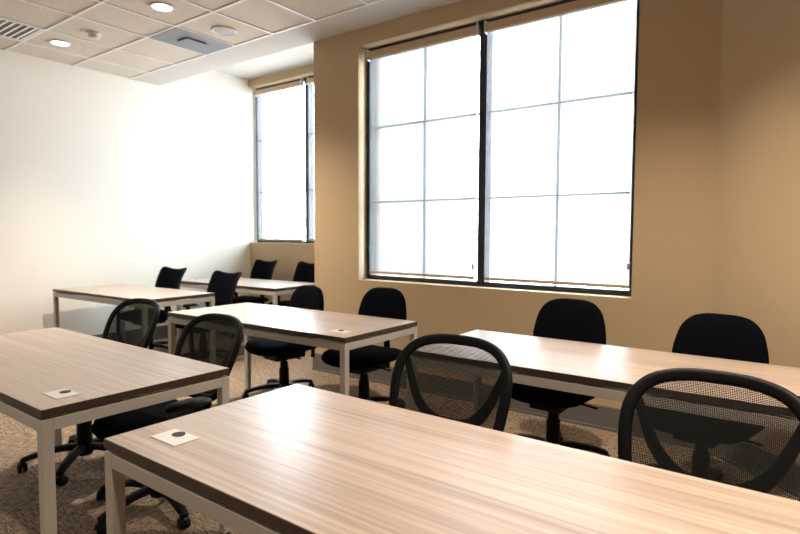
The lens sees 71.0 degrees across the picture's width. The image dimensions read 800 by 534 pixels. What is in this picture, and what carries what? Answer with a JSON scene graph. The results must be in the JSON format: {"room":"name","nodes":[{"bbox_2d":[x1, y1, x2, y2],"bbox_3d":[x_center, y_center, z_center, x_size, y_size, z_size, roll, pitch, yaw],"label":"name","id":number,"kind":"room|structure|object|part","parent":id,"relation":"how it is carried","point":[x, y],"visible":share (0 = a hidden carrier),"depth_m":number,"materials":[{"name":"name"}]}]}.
{"room":"classroom","nodes":[
{"label":"classroom","id":0,"kind":"room"},
{"bbox_2d":[0,50,265,334],"bbox_3d":[-4.919,-0.891,4.811,0.250,3.885,9.340,3,4,36],"label":"wall","id":1,"kind":"structure","parent":0,"point":[106,179],"depth_m":6.63,"materials":[{"name":"white paint"}]},
{"bbox_2d":[91,325,230,342],"bbox_3d":[-4.816,0.971,4.840,0.026,0.165,8.740,3,4,36],"label":"baseboard","id":2,"kind":"structure","parent":1,"relation":"attached to","point":[160,332],"depth_m":7.17,"materials":[{"name":"grey rubber"}]},
{"bbox_2d":[215,42,313,78],"bbox_3d":[-1.312,-2.790,6.795,3.040,0.300,1.690,3,4,36],"label":"ceiling","id":3,"kind":"structure","parent":0,"point":[303,55],"depth_m":7.37,"materials":[{"name":"grey paint"}]},
{"bbox_2d":[248,63,314,304],"bbox_3d":[-1.026,-1.038,7.548,2.740,3.885,0.300,3,4,36],"label":"wall","id":4,"kind":"structure","parent":0,"point":[288,255],"depth_m":7.85,"materials":[{"name":"beige paint"}]},
{"bbox_2d":[255,76,313,242],"bbox_3d":[-1.070,-1.443,7.563,2.580,2.248,0.102,3,4,36],"label":"window","id":5,"kind":"structure","parent":4,"relation":"in","point":[309,107],"depth_m":7.72,"materials":[{"name":"brown metal"}]},
{"bbox_2d":[254,79,303,240],"bbox_3d":[-1.715,-1.472,7.942,0.989,2.190,0.050,3,4,36],"label":"roller shade","id":6,"kind":"object","parent":5,"relation":"attached to","point":[301,82],"visible":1,"depth_m":7.82,"materials":[{"name":"beige fabric"}]},
{"bbox_3d":[-1.331,-1.543,7.641,0.004,1.860,0.003,3,4,36],"label":"pull chain","id":7,"kind":"part","parent":6,"relation":"part of","materials":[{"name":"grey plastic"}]},
{"bbox_2d":[306,77,313,240],"bbox_3d":[-0.681,-1.422,7.177,1.404,2.190,0.050,3,4,36],"label":"roller shade","id":8,"kind":"object","parent":5,"relation":"attached to","point":[308,80],"visible":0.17,"depth_m":7.50,"materials":[{"name":"beige fabric"}]},
{"bbox_2d":[132,0,461,85],"bbox_3d":[-1.443,-2.083,1.296,9.420,0.300,7.350,3,4,36],"label":"ceiling","id":9,"kind":"structure","parent":0,"point":[387,10],"depth_m":5.27,"materials":[{"name":"grey paint"}]},
{"bbox_2d":[0,0,375,77],"bbox_3d":[-1.555,-1.938,1.154,9.402,0.012,6.957,3,4,36],"label":"ceiling tiles","id":10,"kind":"structure","parent":9,"relation":"attached to","point":[263,14],"depth_m":4.96,"materials":[{"name":"white tile"}]},
{"bbox_2d":[0,17,44,40],"bbox_3d":[-3.614,-2.161,5.036,0.530,0.018,0.570,3,4,36],"label":"air return vent","id":11,"kind":"object","parent":10,"relation":"attached to","point":[9,28],"visible":1,"depth_m":5.12,"materials":[{"name":"white metal"}]},
{"bbox_2d":[48,39,71,46],"bbox_3d":[-3.328,-2.190,5.489,0.196,0.013,0.196,3,4,36],"label":"ceiling light","id":12,"kind":"object","parent":10,"relation":"attached to","point":[61,43],"visible":1,"depth_m":5.48,"materials":[{"name":"grey plastic"}]},
{"bbox_2d":[87,31,100,39],"bbox_3d":[-2.847,-2.151,5.215,0.120,0.054,0.120,3,4,36],"label":"smoke detector","id":13,"kind":"object","parent":10,"relation":"attached to","point":[94,35],"visible":1,"depth_m":5.18,"materials":[{"name":"grey plastic"}]},
{"bbox_3d":[-2.847,-2.168,5.214,0.120,0.020,0.120,3,4,36],"label":"plate","id":14,"kind":"part","parent":13,"relation":"part of","materials":[{"name":"grey plastic"}]},
{"bbox_2d":[149,2,174,12],"bbox_3d":[-1.952,-2.131,4.601,0.196,0.013,0.196,3,4,36],"label":"ceiling light","id":15,"kind":"object","parent":10,"relation":"attached to","point":[157,6],"visible":1,"depth_m":4.59,"materials":[{"name":"grey plastic"}]},
{"bbox_2d":[149,27,232,54],"bbox_3d":[-2.015,-2.176,5.427,0.456,0.022,0.624,3,4,36],"label":"air diffuser","id":16,"kind":"object","parent":10,"relation":"attached to","point":[175,36],"visible":1,"depth_m":5.40,"materials":[{"name":"grey metal"}]},
{"bbox_2d":[211,26,236,35],"bbox_3d":[-1.609,-2.160,5.131,0.224,0.015,0.224,3,4,36],"label":"ceiling speaker","id":17,"kind":"object","parent":10,"relation":"attached to","point":[220,30],"visible":1,"depth_m":5.11,"materials":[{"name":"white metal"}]},
{"bbox_2d":[214,28,234,34],"bbox_3d":[-1.609,-2.158,5.131,0.188,0.011,0.188,3,4,36],"label":"grille","id":18,"kind":"object","parent":17,"relation":"attached to","point":[220,31],"depth_m":5.12,"materials":[{"name":"grey"}]},
{"bbox_2d":[0,0,384,78],"bbox_3d":[-1.555,-1.934,1.154,9.444,0.021,6.999,3,4,36],"label":"grid","id":19,"kind":"object","parent":9,"relation":"attached to","point":[99,2],"visible":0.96,"depth_m":5.10,"materials":[{"name":"white metal"}]},
{"bbox_2d":[0,330,798,533],"bbox_3d":[-1.043,1.286,2.056,10.020,0.100,9.340,3,4,36],"label":"floor","id":20,"kind":"structure","parent":0,"point":[78,509],"depth_m":3.31,"materials":[{"name":"carpet"}]},
{"bbox_2d":[17,298,159,485],"bbox_3d":[-1.827,0.687,3.345,0.664,0.936,0.718,2,4,32],"label":"mesh chair","id":21,"kind":"object","parent":20,"relation":"on","point":[82,443],"visible":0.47,"depth_m":3.44,"materials":[{"name":"black plastic"}]},
{"bbox_3d":[-1.697,0.423,3.533,0.445,0.399,0.157,2,-2,32],"label":"panel","id":22,"kind":"part","parent":21,"relation":"part of","materials":[{"name":"black fabric"}]},
{"bbox_3d":[-1.695,0.424,3.536,0.501,0.453,0.186,2,-2,32],"label":"frame","id":23,"kind":"part","parent":21,"relation":"part of","materials":[{"name":"black plastic"}]},
{"bbox_2d":[0,327,230,533],"bbox_3d":[-1.696,0.809,2.739,1.770,0.765,0.761,3,4,36],"label":"desk","id":24,"kind":"object","parent":20,"relation":"on","point":[46,374],"visible":0.94,"depth_m":2.31,"materials":[{"name":"laminate"}]},
{"bbox_3d":[-1.912,0.507,2.427,1.687,0.042,0.028,3,4,36],"label":"rail","id":25,"kind":"part","parent":24,"relation":"part of","materials":[{"name":"grey metal"}]},
{"bbox_3d":[-1.216,0.874,1.939,0.039,0.711,0.039,3,4,36],"label":"leg","id":26,"kind":"part","parent":24,"relation":"part of","materials":[{"name":"grey metal"}]},
{"bbox_3d":[-2.175,0.774,3.540,0.039,0.711,0.039,3,4,36],"label":"leg","id":27,"kind":"part","parent":24,"relation":"part of","materials":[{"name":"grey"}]},
{"bbox_3d":[-1.259,0.472,2.081,0.120,0.004,0.080,3,4,36],"label":"power plate","id":28,"kind":"part","parent":24,"relation":"part of","materials":[{"name":"grey plastic"}]},
{"bbox_3d":[-0.997,0.524,2.204,0.028,0.042,0.679,3,4,36],"label":"rail","id":29,"kind":"part","parent":24,"relation":"part of","materials":[{"name":"grey metal"}]},
{"bbox_3d":[-0.789,0.841,2.515,0.039,0.711,0.039,3,4,36],"label":"leg","id":30,"kind":"part","parent":24,"relation":"part of","materials":[{"name":"grey metal"}]},
{"bbox_2d":[53,284,215,364],"bbox_3d":[-2.764,0.623,5.788,1.696,0.765,0.761,3,4,34],"label":"desk","id":31,"kind":"object","parent":20,"relation":"on","point":[122,292],"visible":0.59,"depth_m":5.59,"materials":[{"name":"laminate"}]},
{"bbox_3d":[-3.649,0.624,5.958,0.037,0.711,0.039,3,4,34],"label":"leg","id":32,"kind":"part","parent":31,"relation":"part of","materials":[{"name":"grey metal"}]},
{"bbox_3d":[-2.969,0.321,5.468,1.616,0.042,0.028,3,4,34],"label":"rail","id":33,"kind":"part","parent":31,"relation":"part of","materials":[{"name":"grey metal"}]},
{"bbox_3d":[-2.284,0.685,5.027,0.037,0.711,0.039,3,4,34],"label":"leg","id":34,"kind":"part","parent":31,"relation":"part of","materials":[{"name":"grey metal"}]},
{"bbox_3d":[-2.076,0.335,5.301,0.027,0.042,0.679,3,4,34],"label":"rail","id":35,"kind":"part","parent":31,"relation":"part of","materials":[{"name":"grey metal"}]},
{"bbox_3d":[-1.879,0.652,5.619,0.037,0.711,0.039,3,4,34],"label":"leg","id":36,"kind":"part","parent":31,"relation":"part of","materials":[{"name":"grey metal"}]},
{"bbox_2d":[120,266,186,349],"bbox_3d":[-2.784,0.494,6.301,0.647,0.961,0.696,2,4,30],"label":"chair","id":37,"kind":"object","parent":20,"relation":"on","point":[168,277],"visible":0.36,"depth_m":6.44,"materials":[{"name":"black fabric"}]},
{"bbox_3d":[-2.824,0.532,6.251,0.494,0.088,0.476,2,4,30],"label":"seat","id":38,"kind":"part","parent":37,"relation":"part of","materials":[{"name":"black fabric"}]},
{"bbox_3d":[-2.615,0.492,6.192,0.140,0.198,0.060,2,4,30],"label":"armrest","id":39,"kind":"part","parent":37,"relation":"part of","materials":[{"name":"black plastic"}]},
{"bbox_3d":[-2.663,0.218,6.503,0.406,0.415,0.183,2,4,30],"label":"backrest","id":40,"kind":"part","parent":37,"relation":"part of","materials":[{"name":"black fabric"}]},
{"bbox_3d":[-2.663,0.218,6.503,0.426,0.434,0.203,2,4,30],"label":"frame","id":41,"kind":"part","parent":37,"relation":"part of","materials":[{"name":"black fabric"}]},
{"bbox_2d":[91,313,242,533],"bbox_3d":[-1.181,0.732,2.811,0.665,0.915,0.755,3,4,34],"label":"mesh chair","id":42,"kind":"object","parent":20,"relation":"on","point":[109,426],"visible":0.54,"depth_m":2.81,"materials":[{"name":"black plastic"}]},
{"bbox_3d":[-1.216,0.758,2.763,0.494,0.086,0.476,3,4,34],"label":"seat","id":43,"kind":"part","parent":42,"relation":"part of","materials":[{"name":"black fabric"}]},
{"bbox_3d":[-1.002,0.727,2.684,0.160,0.180,0.060,3,4,34],"label":"armrest","id":44,"kind":"part","parent":42,"relation":"part of","materials":[{"name":"black plastic"}]},
{"bbox_3d":[-1.029,0.475,3.015,0.501,0.441,0.187,3,-1,34],"label":"frame","id":45,"kind":"part","parent":42,"relation":"part of","materials":[{"name":"black plastic"}]},
{"bbox_3d":[-1.031,0.474,3.013,0.445,0.389,0.157,3,-1,34],"label":"panel","id":46,"kind":"part","parent":42,"relation":"part of","materials":[{"name":"black fabric"}]},
{"bbox_2d":[175,270,241,358],"bbox_3d":[-2.026,0.531,5.865,0.647,0.946,0.696,2,4,30],"label":"chair","id":47,"kind":"object","parent":20,"relation":"on","point":[223,284],"visible":0.45,"depth_m":6.04,"materials":[{"name":"black fabric"}]},
{"bbox_3d":[-2.065,0.568,5.815,0.494,0.087,0.476,2,4,30],"label":"seat","id":48,"kind":"part","parent":47,"relation":"part of","materials":[{"name":"black fabric"}]},
{"bbox_3d":[-1.905,0.259,6.067,0.406,0.408,0.183,2,4,30],"label":"backrest","id":49,"kind":"part","parent":47,"relation":"part of","materials":[{"name":"black fabric"}]},
{"bbox_3d":[-1.905,0.259,6.067,0.426,0.428,0.203,2,4,30],"label":"frame","id":50,"kind":"part","parent":47,"relation":"part of","materials":[{"name":"black plastic"}]},
{"bbox_2d":[176,278,314,339],"bbox_3d":[-1.879,0.561,6.894,1.770,0.765,0.761,3,4,34],"label":"desk","id":51,"kind":"object","parent":20,"relation":"on","point":[246,284],"visible":0.38,"depth_m":6.56,"materials":[{"name":"laminate"}]},
{"bbox_3d":[-2.796,0.561,7.075,0.039,0.711,0.039,3,4,34],"label":"leg","id":52,"kind":"part","parent":51,"relation":"part of","materials":[{"name":"grey metal"}]},
{"bbox_3d":[-2.080,0.259,6.573,1.687,0.042,0.028,3,4,34],"label":"rail","id":53,"kind":"part","parent":51,"relation":"part of","materials":[{"name":"grey metal"}]},
{"bbox_3d":[-1.361,0.624,6.119,0.039,0.711,0.039,3,4,34],"label":"leg","id":54,"kind":"part","parent":51,"relation":"part of","materials":[{"name":"grey metal"}]},
{"bbox_3d":[-1.156,0.273,6.394,0.028,0.042,0.679,3,4,34],"label":"rail","id":55,"kind":"part","parent":51,"relation":"part of","materials":[{"name":"grey metal"}]},
{"bbox_2d":[223,259,277,338],"bbox_3d":[-2.007,0.411,7.471,0.650,0.995,0.725,3,4,34],"label":"chair","id":56,"kind":"object","parent":20,"relation":"on","point":[261,269],"visible":0.41,"depth_m":7.62,"materials":[{"name":"black fabric"}]},
{"bbox_3d":[-2.048,0.448,7.441,0.494,0.091,0.476,3,4,34],"label":"seat","id":57,"kind":"part","parent":56,"relation":"part of","materials":[{"name":"black fabric"}]},
{"bbox_3d":[-1.843,0.407,7.367,0.140,0.205,0.060,3,4,34],"label":"armrest","id":58,"kind":"part","parent":56,"relation":"part of","materials":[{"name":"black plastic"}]},
{"bbox_3d":[-1.868,0.124,7.680,0.406,0.430,0.183,3,4,34],"label":"backrest","id":59,"kind":"part","parent":56,"relation":"part of","materials":[{"name":"black fabric"}]},
{"bbox_3d":[-1.869,0.125,7.680,0.426,0.450,0.203,3,4,34],"label":"frame","id":60,"kind":"part","parent":56,"relation":"part of","materials":[{"name":"black plastic"}]},
{"bbox_2d":[242,285,323,398],"bbox_3d":[-0.959,0.624,4.659,0.646,0.912,0.642,3,5,42],"label":"padded chair","id":61,"kind":"object","parent":20,"relation":"on","point":[311,297],"visible":0.58,"depth_m":4.62,"materials":[{"name":"black fabric"}]},
{"bbox_3d":[-0.976,0.644,4.624,0.541,0.095,0.506,3,5,42],"label":"seat","id":62,"kind":"part","parent":61,"relation":"part of","materials":[{"name":"black fabric"}]},
{"bbox_3d":[-0.792,0.350,4.806,0.464,0.381,0.113,3,5,42],"label":"backrest","id":63,"kind":"part","parent":61,"relation":"part of","materials":[{"name":"black fabric"}]},
{"bbox_3d":[-0.759,0.724,4.867,0.046,0.118,0.035,3,5,42],"label":"tilt knob","id":64,"kind":"part","parent":61,"relation":"part of","materials":[{"name":"black plastic"}]},
{"bbox_2d":[267,261,314,336],"bbox_3d":[-1.355,0.442,6.990,0.650,0.995,0.722,3,4,36],"label":"chair","id":65,"kind":"object","parent":20,"relation":"on","point":[304,272],"visible":0.2,"depth_m":7.19,"materials":[{"name":"black fabric"}]},
{"bbox_3d":[-1.373,0.481,6.942,0.494,0.091,0.476,3,4,36],"label":"seat","id":66,"kind":"part","parent":65,"relation":"part of","materials":[{"name":"black fabric"}]},
{"bbox_3d":[-1.185,0.158,7.175,0.426,0.450,0.203,3,4,36],"label":"frame","id":67,"kind":"part","parent":65,"relation":"part of","materials":[{"name":"black plastic"}]},
{"bbox_3d":[-1.185,0.158,7.175,0.406,0.430,0.183,3,4,36],"label":"backrest","id":68,"kind":"part","parent":65,"relation":"part of","materials":[{"name":"black fabric"}]},
{"bbox_2d":[167,302,416,409],"bbox_3d":[-0.821,0.734,4.061,1.770,0.765,0.761,3,4,35],"label":"desk","id":69,"kind":"object","parent":20,"relation":"on","point":[337,327],"visible":0.71,"depth_m":3.74,"materials":[{"name":"laminate"}]},
{"bbox_3d":[-1.733,0.733,4.266,0.039,0.711,0.039,3,4,35],"label":"leg","id":70,"kind":"part","parent":69,"relation":"part of","materials":[{"name":"grey metal"}]},
{"bbox_3d":[-1.319,0.700,4.852,0.039,0.711,0.039,3,4,35],"label":"leg","id":71,"kind":"part","parent":69,"relation":"part of","materials":[{"name":"grey metal"}]},
{"bbox_3d":[-1.030,0.432,3.745,1.687,0.042,0.028,3,4,35],"label":"rail","id":72,"kind":"part","parent":69,"relation":"part of","materials":[{"name":"grey metal"}]},
{"bbox_3d":[-0.366,0.395,3.430,0.120,0.004,0.080,3,4,35],"label":"power plate","id":73,"kind":"part","parent":69,"relation":"part of","materials":[{"name":"grey plastic"}]},
{"bbox_3d":[-0.324,0.798,3.272,0.039,0.711,0.039,3,4,35],"label":"leg","id":74,"kind":"part","parent":69,"relation":"part of","materials":[{"name":"grey metal"}]},
{"bbox_3d":[-0.111,0.448,3.542,0.028,0.042,0.679,3,4,35],"label":"rail","id":75,"kind":"part","parent":69,"relation":"part of","materials":[{"name":"grey metal"}]},
{"bbox_3d":[0.091,0.765,3.858,0.039,0.711,0.039,3,4,35],"label":"leg","id":76,"kind":"part","parent":69,"relation":"part of","materials":[{"name":"grey metal"}]},
{"bbox_2d":[321,287,406,407],"bbox_3d":[-0.276,0.642,4.193,0.648,0.936,0.656,3,4,34],"label":"padded chair","id":77,"kind":"object","parent":20,"relation":"on","point":[383,302],"visible":0.58,"depth_m":4.22,"materials":[{"name":"black fabric"}]},
{"bbox_3d":[-0.283,0.662,4.185,0.541,0.097,0.506,3,4,34],"label":"seat","id":78,"kind":"part","parent":77,"relation":"part of","materials":[{"name":"black fabric"}]},
{"bbox_3d":[-0.151,0.735,4.090,0.212,0.020,0.028,3,4,41],"label":"lever","id":79,"kind":"part","parent":77,"relation":"part of","materials":[{"name":"black plastic"}]},
{"bbox_3d":[-0.129,0.358,4.391,0.464,0.391,0.113,3,4,34],"label":"backrest","id":80,"kind":"part","parent":77,"relation":"part of","materials":[{"name":"black fabric"}]},
{"bbox_2d":[389,334,512,431],"bbox_3d":[0.048,0.761,1.897,0.688,0.976,0.688,3,4,34],"label":"mesh chair","id":81,"kind":"object","parent":20,"relation":"on","point":[503,385],"visible":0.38,"depth_m":2.09,"materials":[{"name":"black plastic"}]},
{"bbox_2d":[104,384,799,533],"bbox_3d":[0.104,0.896,1.410,1.858,0.765,0.761,3,4,36],"label":"desk","id":82,"kind":"object","parent":20,"relation":"on","point":[296,458],"visible":1,"depth_m":1.40,"materials":[{"name":"laminate"}]},
{"bbox_3d":[-0.838,0.892,1.661,0.041,0.711,0.039,3,4,36],"label":"leg","id":83,"kind":"part","parent":82,"relation":"part of","materials":[{"name":"grey metal"}]},
{"bbox_3d":[-0.661,0.500,1.643,0.126,0.004,0.080,3,4,36],"label":"power plate","id":84,"kind":"part","parent":82,"relation":"part of","materials":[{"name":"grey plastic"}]},
{"bbox_3d":[-0.112,0.593,1.098,1.771,0.042,0.028,3,4,36],"label":"rail","id":85,"kind":"part","parent":82,"relation":"part of","materials":[{"name":"grey metal"}]},
{"bbox_2d":[511,298,610,456],"bbox_3d":[0.899,0.688,3.345,0.631,0.955,0.650,3,4,36],"label":"padded chair","id":86,"kind":"object","parent":20,"relation":"on","point":[579,320],"visible":0.38,"depth_m":3.38,"materials":[{"name":"black fabric"}]},
{"bbox_3d":[0.901,0.710,3.309,0.541,0.099,0.506,3,4,36],"label":"seat","id":87,"kind":"part","parent":86,"relation":"part of","materials":[{"name":"black fabric"}]},
{"bbox_3d":[1.063,0.401,3.508,0.464,0.399,0.113,3,4,36],"label":"backrest","id":88,"kind":"part","parent":86,"relation":"part of","materials":[{"name":"black fabric"}]},
{"bbox_3d":[1.029,0.785,3.209,0.212,0.020,0.028,3,5,43],"label":"lever","id":89,"kind":"part","parent":86,"relation":"part of","materials":[{"name":"black plastic"}]},
{"bbox_2d":[406,330,799,430],"bbox_3d":[0.967,0.821,2.720,1.770,0.765,0.761,3,4,36],"label":"desk","id":90,"kind":"object","parent":20,"relation":"on","point":[617,367],"visible":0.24,"depth_m":2.55,"materials":[{"name":"laminate"}]},
{"bbox_3d":[0.060,0.819,2.945,0.039,0.711,0.039,3,4,36],"label":"leg","id":91,"kind":"part","parent":90,"relation":"part of","materials":[{"name":"grey metal"}]},
{"bbox_3d":[0.487,0.786,3.521,0.039,0.711,0.039,3,4,36],"label":"leg","id":92,"kind":"part","parent":90,"relation":"part of","materials":[{"name":"grey metal"}]},
{"bbox_2d":[647,313,768,483],"bbox_3d":[1.547,0.730,2.849,0.649,0.936,0.635,4,5,44],"label":"padded chair","id":93,"kind":"object","parent":20,"relation":"on","point":[723,336],"visible":0.26,"depth_m":2.93,"materials":[{"name":"black fabric"}]},
{"bbox_3d":[1.515,0.751,2.818,0.541,0.097,0.506,4,5,44],"label":"seat","id":94,"kind":"part","parent":93,"relation":"part of","materials":[{"name":"black fabric"}]},
{"bbox_3d":[1.706,0.449,2.993,0.464,0.391,0.113,4,5,44],"label":"backrest","id":95,"kind":"part","parent":93,"relation":"part of","materials":[{"name":"black fabric"}]},
{"bbox_2d":[618,368,799,500],"bbox_3d":[0.715,0.799,1.371,0.664,0.968,0.716,3,4,36],"label":"mesh chair","id":96,"kind":"object","parent":20,"relation":"on","point":[770,478],"visible":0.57,"depth_m":1.59,"materials":[{"name":"black plastic"}]},
{"bbox_2d":[313,0,722,409],"bbox_3d":[0.648,-0.725,4.602,3.475,3.626,0.320,3,4,36],"label":"wall","id":97,"kind":"structure","parent":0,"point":[680,45],"depth_m":3.77,"materials":[{"name":"beige paint"}]},
{"bbox_2d":[367,22,479,279],"bbox_3d":[0.164,-0.938,4.853,1.141,2.047,0.050,3,4,36],"label":"roller shade","id":98,"kind":"object","parent":97,"relation":"attached to","point":[423,92],"visible":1,"depth_m":4.82,"materials":[{"name":"beige fabric"}]},
{"bbox_3d":[0.602,-0.935,4.516,0.004,1.855,0.003,3,4,36],"label":"pull chain","id":99,"kind":"part","parent":98,"relation":"part of","materials":[{"name":"grey plastic"}]},
{"bbox_2d":[367,0,639,295],"bbox_3d":[0.687,-0.905,4.564,2.422,2.130,0.102,3,4,36],"label":"window","id":100,"kind":"structure","parent":97,"relation":"attached to","point":[480,281],"depth_m":4.52,"materials":[{"name":"brown metal"}]},
{"bbox_2d":[312,353,694,447],"bbox_3d":[0.531,1.010,4.572,3.493,0.165,0.026,3,4,36],"label":"baseboard","id":101,"kind":"structure","parent":97,"relation":"attached to","point":[605,417],"depth_m":4.16,"materials":[{"name":"grey rubber"}]},
{"bbox_2d":[484,0,636,288],"bbox_3d":[1.131,-0.891,4.137,1.146,2.047,0.050,3,4,36],"label":"roller shade","id":102,"kind":"object","parent":97,"relation":"attached to","point":[561,78],"visible":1,"depth_m":4.10,"materials":[{"name":"beige fabric"}]},
{"bbox_3d":[1.574,-0.913,3.795,0.004,1.805,0.003,3,4,36],"label":"pull chain","id":103,"kind":"part","parent":102,"relation":"part of","materials":[{"name":"grey plastic"}]},
{"bbox_2d":[712,0,799,463],"bbox_3d":[2.580,-0.463,1.346,0.250,3.506,4.384,-1,4,-13],"label":"wall","id":104,"kind":"structure","parent":0,"point":[756,264],"depth_m":3.13,"materials":[{"name":"beige paint"}]},
{"bbox_2d":[710,442,799,496],"bbox_3d":[2.415,1.200,1.510,0.026,0.165,4.184,-1,4,-13],"label":"baseboard","id":105,"kind":"structure","parent":104,"relation":"attached to","point":[742,442],"depth_m":3.17,"materials":[{"name":"grey rubber"}]}
]}

